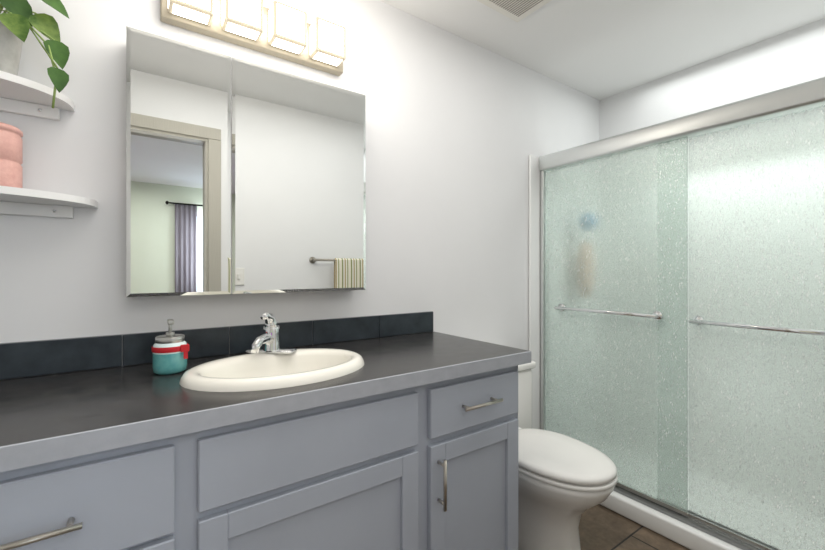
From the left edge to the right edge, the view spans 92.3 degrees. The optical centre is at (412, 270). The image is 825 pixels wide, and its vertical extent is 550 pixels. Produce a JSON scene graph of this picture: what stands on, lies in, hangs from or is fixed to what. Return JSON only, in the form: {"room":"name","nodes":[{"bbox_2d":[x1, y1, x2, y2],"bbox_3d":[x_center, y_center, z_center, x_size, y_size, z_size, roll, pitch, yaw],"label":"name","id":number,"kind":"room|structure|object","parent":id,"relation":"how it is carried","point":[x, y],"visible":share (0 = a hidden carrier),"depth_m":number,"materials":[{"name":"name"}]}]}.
{"room":"bathroom","nodes":[
{"label":"bathroom","id":0,"kind":"room"},
{"bbox_2d":[0,0,598,350],"bbox_3d":[-0.220,0.003,1.742,3.848,2.375,0.100,0,0,-35],"label":"wall","id":1,"kind":"structure","parent":0,"point":[459,130],"depth_m":1.72,"materials":[{"name":"paint"}]},
{"bbox_2d":[0,71,74,120],"bbox_3d":[-1.214,-0.452,0.854,0.724,0.052,0.200,0,0,-35],"label":"shelf","id":2,"kind":"object","parent":1,"relation":"attached to","point":[22,96],"visible":0.98,"depth_m":1.06,"materials":[{"name":"white wood"}]},
{"bbox_2d":[0,0,69,107],"bbox_3d":[-1.023,-0.623,0.976,0.278,0.426,0.132,0,0,-35],"label":"potted plant","id":3,"kind":"object","parent":2,"relation":"on","point":[19,19],"visible":0.98,"depth_m":0.99,"materials":[{"name":"plant"}]},
{"bbox_2d":[0,186,97,218],"bbox_3d":[-1.201,-0.177,0.870,0.790,0.052,0.190,0,0,-35],"label":"shelf","id":4,"kind":"object","parent":1,"relation":"attached to","point":[23,202],"visible":0.98,"depth_m":1.06,"materials":[{"name":"white wood"}]},
{"bbox_2d":[0,122,22,187],"bbox_3d":[-1.054,-0.286,0.997,0.106,0.164,0.106,0,0,-35],"label":"canister","id":5,"kind":"object","parent":4,"relation":"on","point":[11,157],"visible":0.79,"depth_m":0.99,"materials":[{"name":"ceramic"}]},
{"bbox_2d":[126,26,365,296],"bbox_3d":[-0.531,-0.313,1.396,0.773,0.776,0.102,0,0,-35],"label":"mirror","id":6,"kind":"object","parent":1,"relation":"attached to","point":[243,176],"visible":1,"depth_m":1.30,"materials":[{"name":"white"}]},
{"bbox_2d":[160,0,345,75],"bbox_3d":[-0.521,-0.870,1.398,0.620,0.150,0.112,0,0,-35],"label":"sconce","id":7,"kind":"object","parent":1,"relation":"attached to","point":[283,31],"visible":1,"depth_m":1.38,"materials":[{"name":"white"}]},
{"bbox_2d":[380,0,824,99],"bbox_3d":[0.264,-1.215,1.055,3.848,0.060,1.780,0,0,-35],"label":"ceiling","id":8,"kind":"structure","parent":0,"point":[599,49],"depth_m":1.96,"materials":[{"name":"white paint"}]},
{"bbox_2d":[477,0,551,22],"bbox_3d":[0.460,-1.177,1.664,0.300,0.014,0.300,0,0,-35],"label":"ceiling vent","id":9,"kind":"object","parent":8,"relation":"in","point":[517,11],"visible":1,"depth_m":1.75,"materials":[{"name":"white plastic"}]},
{"bbox_2d":[579,504,689,549],"bbox_3d":[0.264,1.220,1.055,3.848,0.060,1.780,0,0,-35],"label":"floor","id":10,"kind":"structure","parent":0,"point":[601,527],"depth_m":1.79,"materials":[{"name":"tile"}]},
{"bbox_2d":[0,327,530,549],"bbox_3d":[-0.619,0.740,1.035,2.178,0.900,0.589,0,0,-35],"label":"bathroom vanity","id":11,"kind":"object","parent":10,"relation":"on","point":[390,432],"depth_m":0.97,"materials":[{"name":"paint"}]},
{"bbox_2d":[151,319,188,374],"bbox_3d":[-0.696,0.214,1.137,0.090,0.150,0.090,0,0,-35],"label":"soap dispenser","id":12,"kind":"object","parent":11,"relation":"on","point":[170,349],"visible":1,"depth_m":1.11,"materials":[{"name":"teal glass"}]},
{"bbox_2d":[240,312,303,354],"bbox_3d":[-0.456,0.200,1.282,0.162,0.136,0.174,0,0,-35],"label":"faucet","id":13,"kind":"object","parent":11,"relation":"on","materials":[{"name":"silver metal"}]},
{"bbox_2d":[176,339,391,398],"bbox_3d":[-0.387,0.345,1.165,0.516,0.160,0.384,0,0,-35],"label":"sink","id":14,"kind":"object","parent":11,"relation":"in","point":[229,370],"depth_m":1.22,"materials":[{"name":"white ceramic"}]},
{"bbox_2d":[518,361,617,549],"bbox_3d":[0.532,0.825,1.758,0.470,0.730,0.719,0,0,-35],"label":"toilet","id":15,"kind":"object","parent":10,"relation":"on","point":[565,482],"visible":0.52,"depth_m":1.58,"materials":[{"name":"ceramic"}]},
{"bbox_2d":[529,77,824,549],"bbox_3d":[1.435,0.256,1.895,0.760,1.868,1.552,0,0,-35],"label":"shower door","id":16,"kind":"structure","parent":10,"relation":"on","point":[677,307],"depth_m":1.72,"materials":[{"name":"glass"}]},
{"bbox_2d":[599,18,824,139],"bbox_3d":[1.824,0.003,2.095,0.100,2.375,1.680,0,0,-35],"label":"wall","id":17,"kind":"structure","parent":0,"point":[796,56],"depth_m":2.18,"materials":[{"name":"paint"}]}
]}

